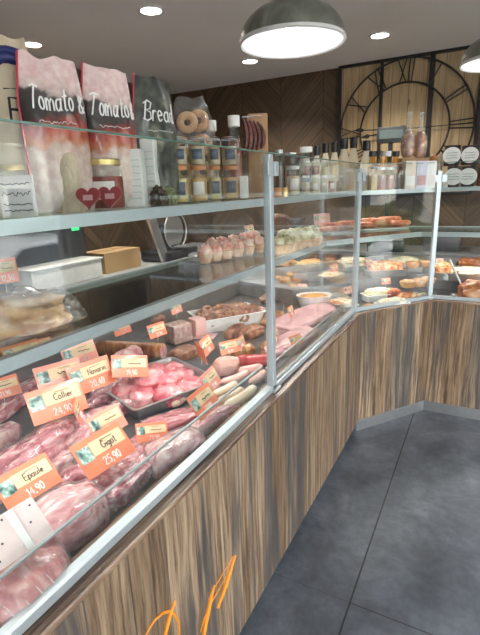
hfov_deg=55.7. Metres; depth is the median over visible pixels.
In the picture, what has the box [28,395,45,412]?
picture
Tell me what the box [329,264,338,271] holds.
price tag
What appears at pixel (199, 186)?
glass jar
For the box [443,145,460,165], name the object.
packet
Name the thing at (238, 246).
cupcake
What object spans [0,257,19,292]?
price tag
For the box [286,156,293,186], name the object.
bottle
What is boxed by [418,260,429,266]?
pie
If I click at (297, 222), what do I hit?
storage container
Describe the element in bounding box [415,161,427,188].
gift box
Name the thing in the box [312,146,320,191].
sauce bottle
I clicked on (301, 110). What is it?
wall
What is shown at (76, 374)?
picture
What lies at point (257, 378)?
sausage
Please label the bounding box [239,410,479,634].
floor
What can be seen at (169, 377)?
meat cheek
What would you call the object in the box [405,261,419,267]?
pie
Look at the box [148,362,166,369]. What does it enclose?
meat cheek
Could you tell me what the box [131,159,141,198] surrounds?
print
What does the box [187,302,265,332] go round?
food tray
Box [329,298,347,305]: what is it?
salad
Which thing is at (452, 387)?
display counter
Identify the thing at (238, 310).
slice
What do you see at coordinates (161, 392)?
meat cheek
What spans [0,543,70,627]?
netted roast
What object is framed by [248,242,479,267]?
countertop
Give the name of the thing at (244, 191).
packet
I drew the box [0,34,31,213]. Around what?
bread bag
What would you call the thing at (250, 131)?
sausage
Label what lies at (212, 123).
glass bottle
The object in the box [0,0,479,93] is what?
ceiling
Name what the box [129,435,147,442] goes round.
meat piece
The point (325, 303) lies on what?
meat
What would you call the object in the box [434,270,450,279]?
food tray
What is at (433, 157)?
spice jar
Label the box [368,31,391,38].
recessed light
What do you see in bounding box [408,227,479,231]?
shelf
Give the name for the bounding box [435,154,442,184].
spice jar
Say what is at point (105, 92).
snack bag
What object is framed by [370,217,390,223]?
sausage
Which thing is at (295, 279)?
pastry
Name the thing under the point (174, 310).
price tag
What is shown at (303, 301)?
bowl
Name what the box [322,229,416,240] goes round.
shelf
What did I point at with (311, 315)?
meat
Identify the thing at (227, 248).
cupcake
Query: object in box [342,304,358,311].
food tray
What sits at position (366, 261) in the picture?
price tag
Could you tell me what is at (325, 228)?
sausage
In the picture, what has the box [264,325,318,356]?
meat
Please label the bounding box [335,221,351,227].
sausage
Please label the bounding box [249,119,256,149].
sausage
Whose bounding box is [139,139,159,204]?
carton
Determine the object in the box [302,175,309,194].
glass jar
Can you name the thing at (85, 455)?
picture
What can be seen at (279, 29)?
pendant lamp
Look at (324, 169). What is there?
glass jar
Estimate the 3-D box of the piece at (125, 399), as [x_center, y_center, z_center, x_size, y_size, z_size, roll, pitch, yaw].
[-0.424,0.312,1.629,0.077,0.055,0.142,8,19,32]
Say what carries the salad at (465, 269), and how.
in the food tray at (452, 277)
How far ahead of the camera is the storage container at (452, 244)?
3.96 m
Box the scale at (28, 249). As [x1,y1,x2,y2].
[0,227,86,293]
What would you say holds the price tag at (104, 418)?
in the display case
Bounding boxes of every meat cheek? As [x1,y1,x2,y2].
[109,379,134,399]
[128,386,153,407]
[132,366,163,388]
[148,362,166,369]
[152,383,184,407]
[155,370,179,388]
[163,361,183,370]
[173,367,195,376]
[176,376,202,390]
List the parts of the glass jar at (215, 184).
lid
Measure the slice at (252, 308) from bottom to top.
0.081 m
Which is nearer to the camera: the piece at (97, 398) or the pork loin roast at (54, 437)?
the pork loin roast at (54, 437)
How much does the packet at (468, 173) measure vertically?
0.117 m
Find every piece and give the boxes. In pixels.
[0,376,37,422]
[0,421,21,451]
[51,450,78,473]
[57,462,86,487]
[75,404,111,443]
[84,377,122,410]
[109,395,133,414]
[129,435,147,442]
[168,344,197,360]
[223,323,244,339]
[233,323,264,340]
[259,293,275,303]
[259,336,276,353]
[261,310,283,326]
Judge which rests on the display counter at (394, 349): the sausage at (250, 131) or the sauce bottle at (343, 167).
the sauce bottle at (343, 167)
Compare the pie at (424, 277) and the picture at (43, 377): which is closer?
the picture at (43, 377)
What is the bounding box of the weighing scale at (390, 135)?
[367,126,405,251]
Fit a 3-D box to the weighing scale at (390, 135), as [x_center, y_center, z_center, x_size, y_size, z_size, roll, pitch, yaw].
[1.324,-1.135,4.058,0.320,1.060,0.300,3,17,17]
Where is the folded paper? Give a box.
[192,333,217,339]
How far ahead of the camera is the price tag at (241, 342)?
1.91 m
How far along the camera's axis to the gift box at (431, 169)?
2.71 m
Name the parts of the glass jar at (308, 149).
lid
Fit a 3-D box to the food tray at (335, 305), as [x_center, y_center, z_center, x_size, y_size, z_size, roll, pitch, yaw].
[0.634,-0.074,2.858,0.150,0.050,0.110,-9,17,-22]
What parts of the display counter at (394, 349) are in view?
rail, post, rail, post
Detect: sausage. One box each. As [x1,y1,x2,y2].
[171,397,185,407]
[214,381,237,397]
[218,387,243,405]
[220,370,249,385]
[223,385,256,405]
[236,354,278,366]
[238,363,262,374]
[241,118,248,154]
[245,118,252,153]
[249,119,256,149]
[249,369,266,384]
[253,120,260,149]
[257,121,265,148]
[319,222,338,226]
[319,226,338,231]
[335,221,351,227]
[339,224,353,229]
[360,222,376,228]
[361,217,374,221]
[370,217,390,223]
[377,220,394,226]
[378,216,401,219]
[388,220,410,226]
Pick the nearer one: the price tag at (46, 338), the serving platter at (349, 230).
the price tag at (46, 338)
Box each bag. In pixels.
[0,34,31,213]
[0,285,87,339]
[16,49,96,212]
[81,62,136,208]
[132,73,180,202]
[176,109,216,199]
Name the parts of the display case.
rail, rail, glass, post, plate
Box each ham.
[187,315,206,335]
[230,342,255,356]
[274,213,292,231]
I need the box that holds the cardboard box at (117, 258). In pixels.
[87,246,140,273]
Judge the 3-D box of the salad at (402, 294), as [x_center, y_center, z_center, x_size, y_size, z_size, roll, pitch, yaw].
[1.096,-0.138,2.966,0.144,0.057,0.089,-6,16,-12]
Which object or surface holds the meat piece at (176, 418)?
on the display case
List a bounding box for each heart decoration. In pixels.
[76,188,100,209]
[99,186,121,208]
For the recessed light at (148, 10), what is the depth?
2.84 m
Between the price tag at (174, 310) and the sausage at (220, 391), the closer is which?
the sausage at (220, 391)
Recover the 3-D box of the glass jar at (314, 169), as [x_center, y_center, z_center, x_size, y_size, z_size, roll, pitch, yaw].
[0.363,-0.720,2.189,0.040,0.066,0.040,-2,16,1]
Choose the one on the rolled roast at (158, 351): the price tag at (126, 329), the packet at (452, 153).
the price tag at (126, 329)
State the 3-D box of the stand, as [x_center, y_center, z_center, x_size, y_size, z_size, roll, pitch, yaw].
[0.078,-0.758,2.127,0.124,0.364,0.090,-2,16,1]
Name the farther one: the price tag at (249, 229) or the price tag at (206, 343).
the price tag at (249, 229)
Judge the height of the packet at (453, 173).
0.121 m
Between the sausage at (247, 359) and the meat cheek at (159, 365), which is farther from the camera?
the sausage at (247, 359)
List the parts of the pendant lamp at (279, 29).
bulb, lamp shade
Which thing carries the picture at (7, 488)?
attached to the price tag at (37, 475)
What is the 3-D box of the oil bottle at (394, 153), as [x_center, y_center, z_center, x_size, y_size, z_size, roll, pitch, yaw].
[0.948,-0.900,2.775,0.050,0.223,0.050,-2,16,1]
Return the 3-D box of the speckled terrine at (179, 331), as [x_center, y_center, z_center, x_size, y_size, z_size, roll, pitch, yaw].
[-0.323,0.075,2.362,0.120,0.100,0.100,-16,21,-41]
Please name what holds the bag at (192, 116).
on the display case
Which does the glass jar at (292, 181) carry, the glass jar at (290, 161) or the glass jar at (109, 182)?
the glass jar at (290, 161)
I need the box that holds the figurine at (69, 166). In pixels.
[59,152,85,212]
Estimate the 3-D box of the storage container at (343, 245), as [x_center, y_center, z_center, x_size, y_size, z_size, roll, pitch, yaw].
[0.906,-0.820,4.551,0.360,0.216,0.280,5,17,25]
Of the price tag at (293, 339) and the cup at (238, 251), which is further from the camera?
the cup at (238, 251)
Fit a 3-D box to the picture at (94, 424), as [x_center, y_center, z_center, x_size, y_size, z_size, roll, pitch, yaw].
[-0.400,0.298,1.251,0.001,0.030,0.028,-34,-6,37]
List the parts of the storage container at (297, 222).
lid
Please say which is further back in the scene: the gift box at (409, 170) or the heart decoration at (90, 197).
the gift box at (409, 170)
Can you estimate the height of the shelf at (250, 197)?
0.012 m
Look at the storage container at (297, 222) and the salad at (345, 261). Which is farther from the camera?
the storage container at (297, 222)
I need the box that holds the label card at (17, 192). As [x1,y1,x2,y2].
[0,175,38,217]
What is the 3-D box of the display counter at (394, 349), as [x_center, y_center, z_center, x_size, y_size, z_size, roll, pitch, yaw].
[0.832,-0.228,3.251,1.421,1.612,1.020,-9,17,-24]
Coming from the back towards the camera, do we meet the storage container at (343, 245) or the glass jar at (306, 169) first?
the storage container at (343, 245)
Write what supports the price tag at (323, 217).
on the serving platter at (349, 230)
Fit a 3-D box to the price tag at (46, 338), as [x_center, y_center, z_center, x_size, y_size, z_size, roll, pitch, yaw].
[-0.800,0.131,1.820,0.059,0.074,0.120,11,20,38]
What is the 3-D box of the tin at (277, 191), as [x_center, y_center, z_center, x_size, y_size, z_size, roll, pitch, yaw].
[0.137,-0.463,1.682,0.036,0.035,0.036,6,18,27]
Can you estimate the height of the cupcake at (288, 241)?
0.094 m
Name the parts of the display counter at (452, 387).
rail, rail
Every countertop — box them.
[0,245,230,356]
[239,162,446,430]
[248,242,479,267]
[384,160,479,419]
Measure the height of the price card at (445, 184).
0.055 m
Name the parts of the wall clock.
frame rail, frame rail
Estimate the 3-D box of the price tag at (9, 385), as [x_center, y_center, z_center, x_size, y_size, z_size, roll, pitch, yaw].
[-0.793,0.244,1.515,0.112,0.081,0.034,-17,22,-42]
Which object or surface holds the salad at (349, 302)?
in the food tray at (345, 308)
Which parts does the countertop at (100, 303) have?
cabinet door, cabinet door, cabinet door, cabinet door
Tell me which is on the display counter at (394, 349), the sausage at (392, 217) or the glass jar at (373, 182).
the glass jar at (373, 182)
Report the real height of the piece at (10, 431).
0.059 m
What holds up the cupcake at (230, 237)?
on the serving plate at (194, 253)
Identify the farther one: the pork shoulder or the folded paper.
the folded paper
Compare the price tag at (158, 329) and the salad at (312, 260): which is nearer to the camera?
the price tag at (158, 329)
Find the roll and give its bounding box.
[213,356,240,375]
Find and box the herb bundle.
[163,186,176,204]
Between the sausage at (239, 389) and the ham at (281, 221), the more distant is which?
the ham at (281, 221)
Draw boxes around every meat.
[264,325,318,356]
[275,304,336,334]
[319,300,334,306]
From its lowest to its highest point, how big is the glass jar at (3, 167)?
0.093 m
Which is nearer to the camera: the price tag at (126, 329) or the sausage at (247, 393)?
the sausage at (247, 393)
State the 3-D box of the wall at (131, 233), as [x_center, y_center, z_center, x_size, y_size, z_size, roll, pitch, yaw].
[-2.468,-0.486,2.766,0.160,2.600,7.000,6,18,27]
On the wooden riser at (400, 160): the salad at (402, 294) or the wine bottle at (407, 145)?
the wine bottle at (407, 145)
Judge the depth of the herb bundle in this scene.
1.26 m
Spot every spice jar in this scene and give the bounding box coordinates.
[430,154,436,160]
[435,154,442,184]
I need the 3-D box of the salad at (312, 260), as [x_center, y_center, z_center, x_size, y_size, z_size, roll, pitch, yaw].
[0.628,-0.466,4.005,0.245,0.100,0.184,-13,19,-33]
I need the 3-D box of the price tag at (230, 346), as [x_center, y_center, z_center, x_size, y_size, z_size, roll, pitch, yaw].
[-0.044,0.133,1.861,0.086,0.076,0.018,-12,19,-31]
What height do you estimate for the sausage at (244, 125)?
0.152 m
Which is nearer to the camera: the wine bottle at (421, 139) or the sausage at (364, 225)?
the wine bottle at (421, 139)
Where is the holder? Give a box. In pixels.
[0,497,53,570]
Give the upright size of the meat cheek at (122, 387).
0.059 m
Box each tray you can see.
[106,357,204,418]
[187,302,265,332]
[327,301,343,311]
[332,264,367,273]
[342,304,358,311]
[360,292,390,302]
[362,267,408,276]
[403,266,423,271]
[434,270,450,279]
[447,273,479,280]
[455,261,479,266]
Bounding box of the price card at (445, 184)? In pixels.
[442,178,447,186]
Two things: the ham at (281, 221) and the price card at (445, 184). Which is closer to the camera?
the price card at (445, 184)
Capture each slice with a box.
[197,305,217,314]
[198,310,220,326]
[213,303,232,309]
[215,308,232,317]
[229,301,246,307]
[229,306,249,321]
[242,304,261,313]
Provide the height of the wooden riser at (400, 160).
0.180 m
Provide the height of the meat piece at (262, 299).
0.059 m
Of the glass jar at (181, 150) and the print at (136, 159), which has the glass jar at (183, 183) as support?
the glass jar at (181, 150)
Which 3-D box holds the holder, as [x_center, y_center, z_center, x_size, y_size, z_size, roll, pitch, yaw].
[-0.427,0.415,0.868,0.069,0.075,0.115,8,19,33]
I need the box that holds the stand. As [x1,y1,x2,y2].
[242,113,267,195]
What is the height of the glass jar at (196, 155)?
0.086 m
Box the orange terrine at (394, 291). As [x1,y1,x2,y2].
[387,288,400,297]
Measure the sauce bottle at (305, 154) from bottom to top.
0.243 m
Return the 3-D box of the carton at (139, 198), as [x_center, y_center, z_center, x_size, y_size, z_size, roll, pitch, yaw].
[-0.265,-0.353,1.152,0.045,0.138,0.052,-2,16,1]
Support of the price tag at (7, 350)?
in the display case
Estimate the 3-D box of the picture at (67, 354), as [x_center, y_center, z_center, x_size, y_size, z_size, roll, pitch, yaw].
[-0.672,0.148,1.771,0.001,0.038,0.035,-19,1,43]
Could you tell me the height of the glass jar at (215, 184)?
0.113 m
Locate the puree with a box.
[299,293,328,297]
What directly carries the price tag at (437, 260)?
on the display counter at (452, 387)
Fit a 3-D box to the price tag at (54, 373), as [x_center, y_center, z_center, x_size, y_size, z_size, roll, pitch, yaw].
[-0.612,0.203,1.544,0.156,0.093,0.047,-16,21,-39]
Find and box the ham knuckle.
[110,345,142,363]
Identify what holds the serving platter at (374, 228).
on the display counter at (394, 349)
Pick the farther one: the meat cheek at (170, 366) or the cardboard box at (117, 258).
the cardboard box at (117, 258)
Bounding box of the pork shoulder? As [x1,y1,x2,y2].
[35,478,111,551]
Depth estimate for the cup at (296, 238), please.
2.38 m
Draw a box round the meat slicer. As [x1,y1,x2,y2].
[141,216,204,262]
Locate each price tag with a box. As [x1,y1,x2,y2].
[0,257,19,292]
[0,338,39,356]
[0,373,21,401]
[0,452,62,509]
[23,378,88,426]
[32,357,79,388]
[38,336,50,342]
[60,339,98,362]
[65,355,116,393]
[69,421,135,480]
[72,396,83,425]
[84,403,127,433]
[111,355,148,378]
[114,324,131,336]
[135,421,167,442]
[146,321,166,338]
[170,304,182,316]
[186,382,220,421]
[194,341,207,364]
[199,334,214,355]
[199,365,221,390]
[219,338,238,358]
[237,334,245,352]
[244,224,255,237]
[287,305,294,316]
[288,333,303,348]
[314,213,329,224]
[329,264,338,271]
[344,286,351,293]
[363,259,371,264]
[381,277,390,287]
[435,258,442,265]
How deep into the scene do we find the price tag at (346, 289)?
2.88 m
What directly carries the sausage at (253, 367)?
on the display case
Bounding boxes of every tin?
[274,187,281,196]
[281,187,288,196]
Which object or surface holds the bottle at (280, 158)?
on the display case
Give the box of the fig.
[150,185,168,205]
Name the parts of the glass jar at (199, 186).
lid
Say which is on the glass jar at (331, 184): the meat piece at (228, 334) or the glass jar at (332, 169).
the glass jar at (332, 169)
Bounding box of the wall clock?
[337,45,479,196]
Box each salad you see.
[279,260,298,265]
[298,258,322,264]
[317,271,344,276]
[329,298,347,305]
[337,257,364,266]
[344,299,351,305]
[364,287,390,295]
[367,260,402,270]
[376,297,406,302]
[389,256,419,265]
[397,292,418,297]
[435,261,451,272]
[450,266,479,274]
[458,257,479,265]
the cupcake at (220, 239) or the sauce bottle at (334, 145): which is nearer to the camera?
the cupcake at (220, 239)
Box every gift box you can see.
[402,161,416,188]
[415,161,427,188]
[426,161,436,187]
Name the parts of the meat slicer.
blade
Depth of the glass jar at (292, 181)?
1.94 m
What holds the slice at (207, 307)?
in the food tray at (221, 324)
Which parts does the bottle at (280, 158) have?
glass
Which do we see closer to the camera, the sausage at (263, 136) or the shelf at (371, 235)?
the sausage at (263, 136)
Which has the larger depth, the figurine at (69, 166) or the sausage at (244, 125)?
the sausage at (244, 125)
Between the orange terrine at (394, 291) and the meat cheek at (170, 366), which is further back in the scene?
the orange terrine at (394, 291)
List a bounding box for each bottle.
[206,120,219,198]
[228,115,242,196]
[278,152,284,186]
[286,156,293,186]
[295,155,301,192]
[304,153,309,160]
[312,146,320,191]
[321,143,329,191]
[330,142,338,190]
[338,138,349,190]
[349,137,358,189]
[360,140,371,189]
[367,151,375,189]
[376,151,382,174]
[383,151,391,174]
[391,151,399,174]
[400,120,414,157]
[413,113,427,157]
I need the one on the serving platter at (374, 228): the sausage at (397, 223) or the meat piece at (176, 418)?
the sausage at (397, 223)
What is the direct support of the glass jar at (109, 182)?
on the display case
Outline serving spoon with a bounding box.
[449,260,461,283]
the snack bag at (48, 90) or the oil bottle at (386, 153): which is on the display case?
the snack bag at (48, 90)
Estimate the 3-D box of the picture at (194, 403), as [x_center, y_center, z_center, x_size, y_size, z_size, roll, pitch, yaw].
[-0.139,0.272,1.416,0.001,0.035,0.033,-33,-1,30]
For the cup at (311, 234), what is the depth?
2.49 m
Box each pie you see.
[400,279,415,287]
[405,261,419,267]
[412,278,425,286]
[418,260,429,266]
[421,276,435,284]
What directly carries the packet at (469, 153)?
on the packet at (468, 173)
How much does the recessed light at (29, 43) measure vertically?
0.008 m
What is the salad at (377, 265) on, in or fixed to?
in the food tray at (402, 272)
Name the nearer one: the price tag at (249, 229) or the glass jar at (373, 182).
the price tag at (249, 229)
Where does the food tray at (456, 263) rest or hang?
on the display counter at (452, 387)
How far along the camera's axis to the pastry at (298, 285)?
3.09 m
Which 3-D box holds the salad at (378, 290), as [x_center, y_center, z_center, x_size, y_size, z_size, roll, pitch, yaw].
[0.933,-0.169,3.062,0.195,0.068,0.107,-6,16,-12]
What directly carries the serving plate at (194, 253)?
on the display case
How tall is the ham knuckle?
0.096 m
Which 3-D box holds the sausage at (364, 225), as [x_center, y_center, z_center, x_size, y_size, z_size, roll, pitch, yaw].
[0.930,-0.682,3.353,0.194,0.048,0.068,-4,16,-7]
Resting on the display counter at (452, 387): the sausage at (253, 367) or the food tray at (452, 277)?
the food tray at (452, 277)
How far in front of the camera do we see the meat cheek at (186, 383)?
1.71 m
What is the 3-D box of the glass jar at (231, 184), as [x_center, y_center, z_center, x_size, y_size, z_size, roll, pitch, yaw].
[-0.034,-0.491,1.652,0.057,0.116,0.058,-2,16,1]
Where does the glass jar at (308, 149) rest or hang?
on the display case
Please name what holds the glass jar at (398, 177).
on the display counter at (394, 349)
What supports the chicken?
on the food tray
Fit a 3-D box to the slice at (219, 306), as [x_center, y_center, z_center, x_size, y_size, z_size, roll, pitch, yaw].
[-0.097,-0.044,2.695,0.139,0.079,0.131,-10,17,-25]
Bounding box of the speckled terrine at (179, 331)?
[164,320,192,344]
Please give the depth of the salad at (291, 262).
3.98 m
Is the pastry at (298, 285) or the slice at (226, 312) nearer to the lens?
the slice at (226, 312)
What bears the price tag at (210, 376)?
in the display case
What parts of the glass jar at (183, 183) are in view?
lid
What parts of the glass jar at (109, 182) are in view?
lid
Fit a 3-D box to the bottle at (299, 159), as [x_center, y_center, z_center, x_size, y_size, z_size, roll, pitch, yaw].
[0.337,-0.820,2.595,0.044,0.210,0.044,-2,16,1]
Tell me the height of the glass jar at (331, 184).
0.087 m
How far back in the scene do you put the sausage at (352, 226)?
3.31 m
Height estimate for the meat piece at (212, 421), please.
0.054 m
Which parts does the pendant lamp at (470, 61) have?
lamp shade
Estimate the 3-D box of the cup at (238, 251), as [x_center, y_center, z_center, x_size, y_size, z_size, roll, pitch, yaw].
[-0.014,-0.323,2.230,0.072,0.044,0.074,5,17,24]
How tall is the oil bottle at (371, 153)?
0.223 m
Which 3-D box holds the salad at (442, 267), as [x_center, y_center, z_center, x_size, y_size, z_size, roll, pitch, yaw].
[1.419,-0.339,3.168,0.111,0.102,0.124,6,18,26]
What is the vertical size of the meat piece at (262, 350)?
0.056 m
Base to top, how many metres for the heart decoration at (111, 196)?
0.048 m
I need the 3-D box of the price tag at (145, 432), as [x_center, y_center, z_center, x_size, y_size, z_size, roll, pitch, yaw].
[-0.259,0.349,1.342,0.098,0.077,0.043,-8,17,-21]
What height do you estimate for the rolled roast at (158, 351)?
0.080 m
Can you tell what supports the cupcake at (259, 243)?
on the display case
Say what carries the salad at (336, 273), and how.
in the food tray
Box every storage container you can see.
[274,218,304,235]
[311,225,349,247]
[422,237,460,251]
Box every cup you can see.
[197,253,212,263]
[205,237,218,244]
[211,251,222,260]
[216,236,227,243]
[221,249,233,258]
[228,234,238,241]
[232,247,243,256]
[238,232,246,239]
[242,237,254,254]
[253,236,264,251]
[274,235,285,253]
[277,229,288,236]
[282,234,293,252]
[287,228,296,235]
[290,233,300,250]
[296,231,308,248]
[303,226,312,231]
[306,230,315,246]
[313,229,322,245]
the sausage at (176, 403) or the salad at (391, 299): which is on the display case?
the sausage at (176, 403)
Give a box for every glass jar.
[0,164,24,170]
[91,159,126,209]
[177,136,187,165]
[177,165,188,202]
[188,136,205,165]
[189,165,207,201]
[207,136,220,165]
[208,166,221,200]
[221,136,237,165]
[222,166,238,198]
[275,150,283,187]
[284,152,296,165]
[287,166,298,195]
[300,146,312,192]
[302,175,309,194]
[303,161,309,174]
[311,161,319,174]
[311,175,318,192]
[320,175,326,192]
[321,161,327,174]
[328,175,334,192]
[329,161,335,174]
[336,175,342,190]
[369,166,377,189]
[377,167,386,189]
[385,167,394,188]
[393,166,401,188]
[476,165,479,185]
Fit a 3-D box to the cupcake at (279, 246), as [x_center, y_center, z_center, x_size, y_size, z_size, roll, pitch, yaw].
[0.193,-0.371,2.304,0.080,0.094,0.079,11,21,39]
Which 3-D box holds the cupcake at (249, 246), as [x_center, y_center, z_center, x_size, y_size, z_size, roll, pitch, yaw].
[0.040,-0.361,2.287,0.072,0.082,0.074,-12,18,-31]
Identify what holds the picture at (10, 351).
attached to the price tag at (7, 350)
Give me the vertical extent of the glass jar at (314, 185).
0.085 m
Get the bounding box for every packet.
[239,176,248,198]
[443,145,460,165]
[445,166,460,186]
[460,145,479,164]
[460,166,476,186]
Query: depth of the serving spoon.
2.94 m
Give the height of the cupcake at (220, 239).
0.083 m
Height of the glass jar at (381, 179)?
0.128 m
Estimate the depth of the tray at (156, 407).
1.61 m
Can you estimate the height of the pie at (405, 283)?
0.050 m
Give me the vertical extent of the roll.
0.077 m
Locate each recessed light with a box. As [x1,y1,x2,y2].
[25,40,43,47]
[137,5,164,15]
[240,58,259,63]
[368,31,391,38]
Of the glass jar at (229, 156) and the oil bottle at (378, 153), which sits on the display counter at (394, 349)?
the oil bottle at (378, 153)
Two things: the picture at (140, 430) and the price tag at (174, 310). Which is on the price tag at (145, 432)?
the picture at (140, 430)
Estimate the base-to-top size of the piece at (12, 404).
0.054 m
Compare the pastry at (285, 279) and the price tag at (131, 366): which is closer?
the price tag at (131, 366)
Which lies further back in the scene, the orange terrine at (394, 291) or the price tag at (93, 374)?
the orange terrine at (394, 291)
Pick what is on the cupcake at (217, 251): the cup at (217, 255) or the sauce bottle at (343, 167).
the cup at (217, 255)
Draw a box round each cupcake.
[197,244,212,263]
[209,243,222,260]
[220,240,233,258]
[231,238,243,256]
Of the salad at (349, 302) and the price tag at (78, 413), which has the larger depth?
the salad at (349, 302)
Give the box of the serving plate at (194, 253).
[188,246,264,256]
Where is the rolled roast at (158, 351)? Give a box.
[95,340,166,359]
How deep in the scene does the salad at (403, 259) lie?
3.47 m
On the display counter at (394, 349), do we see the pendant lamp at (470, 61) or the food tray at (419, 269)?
the food tray at (419, 269)
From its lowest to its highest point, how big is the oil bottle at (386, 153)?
0.224 m
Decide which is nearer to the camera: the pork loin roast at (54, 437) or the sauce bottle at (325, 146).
the pork loin roast at (54, 437)
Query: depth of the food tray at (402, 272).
3.31 m
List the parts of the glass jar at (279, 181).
lid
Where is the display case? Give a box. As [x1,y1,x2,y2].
[0,118,361,634]
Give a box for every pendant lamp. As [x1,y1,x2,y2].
[239,0,346,58]
[459,38,479,72]
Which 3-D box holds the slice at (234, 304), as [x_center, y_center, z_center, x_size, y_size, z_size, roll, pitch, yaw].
[-0.012,-0.056,2.722,0.130,0.082,0.141,11,21,39]
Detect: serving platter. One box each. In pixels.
[322,229,365,233]
[364,227,408,230]
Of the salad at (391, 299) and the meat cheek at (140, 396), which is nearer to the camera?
the meat cheek at (140, 396)
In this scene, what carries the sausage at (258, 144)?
hanging from the stand
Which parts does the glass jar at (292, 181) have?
lid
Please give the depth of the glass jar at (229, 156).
1.61 m
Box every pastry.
[279,276,289,282]
[286,272,293,277]
[287,283,296,286]
[291,278,300,281]
[297,284,306,286]
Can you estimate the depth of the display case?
1.37 m
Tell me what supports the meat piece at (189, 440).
on the display case
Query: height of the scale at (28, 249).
0.520 m
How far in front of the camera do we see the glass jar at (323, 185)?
2.31 m
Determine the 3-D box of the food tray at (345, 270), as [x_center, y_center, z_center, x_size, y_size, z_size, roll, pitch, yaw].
[0.886,-0.395,3.594,0.260,0.050,0.200,-7,16,-17]
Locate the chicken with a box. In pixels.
[457,279,479,297]
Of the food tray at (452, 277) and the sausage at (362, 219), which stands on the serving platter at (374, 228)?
the sausage at (362, 219)
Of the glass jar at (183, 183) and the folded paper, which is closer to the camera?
the glass jar at (183, 183)
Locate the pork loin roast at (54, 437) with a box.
[0,411,93,475]
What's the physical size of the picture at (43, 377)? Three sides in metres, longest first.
0.041 x 0.037 x 0.001 m
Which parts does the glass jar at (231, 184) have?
lid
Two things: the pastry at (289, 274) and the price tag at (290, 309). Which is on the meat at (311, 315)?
the price tag at (290, 309)
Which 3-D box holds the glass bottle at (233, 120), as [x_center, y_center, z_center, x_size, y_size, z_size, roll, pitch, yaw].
[-0.019,-0.627,1.780,0.054,0.307,0.054,-2,16,1]
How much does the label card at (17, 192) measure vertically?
0.070 m
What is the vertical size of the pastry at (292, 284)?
0.053 m
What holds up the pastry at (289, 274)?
on the display counter at (394, 349)
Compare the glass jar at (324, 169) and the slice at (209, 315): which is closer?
the glass jar at (324, 169)
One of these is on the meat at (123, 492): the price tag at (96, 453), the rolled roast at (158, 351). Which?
the price tag at (96, 453)
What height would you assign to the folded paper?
0.004 m
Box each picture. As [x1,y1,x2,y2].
[0,479,17,498]
[2,349,13,355]
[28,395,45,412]
[36,371,50,384]
[62,350,72,359]
[69,370,83,382]
[75,446,95,465]
[88,419,100,432]
[113,359,121,368]
[137,427,144,434]
[190,398,200,410]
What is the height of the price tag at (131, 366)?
0.098 m
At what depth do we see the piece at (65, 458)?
1.28 m
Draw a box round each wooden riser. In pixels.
[397,158,416,188]
[417,157,428,160]
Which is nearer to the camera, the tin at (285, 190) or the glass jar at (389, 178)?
the tin at (285, 190)
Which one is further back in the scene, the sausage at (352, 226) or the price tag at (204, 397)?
the sausage at (352, 226)
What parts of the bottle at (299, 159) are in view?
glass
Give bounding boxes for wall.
[38,58,181,251]
[172,68,479,273]
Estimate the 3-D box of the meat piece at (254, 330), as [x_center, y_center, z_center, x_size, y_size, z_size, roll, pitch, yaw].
[0.052,0.070,2.404,0.105,0.067,0.210,13,22,43]
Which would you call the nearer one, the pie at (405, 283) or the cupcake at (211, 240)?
the cupcake at (211, 240)
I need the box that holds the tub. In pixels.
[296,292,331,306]
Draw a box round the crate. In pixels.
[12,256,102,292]
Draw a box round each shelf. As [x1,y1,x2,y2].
[0,192,335,218]
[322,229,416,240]
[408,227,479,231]
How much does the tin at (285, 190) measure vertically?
0.035 m
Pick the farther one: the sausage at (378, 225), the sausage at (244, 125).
the sausage at (378, 225)
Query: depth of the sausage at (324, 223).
3.24 m
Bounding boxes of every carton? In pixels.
[127,149,148,206]
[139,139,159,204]
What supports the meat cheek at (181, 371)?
in the tray at (156, 407)
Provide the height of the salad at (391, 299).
0.053 m

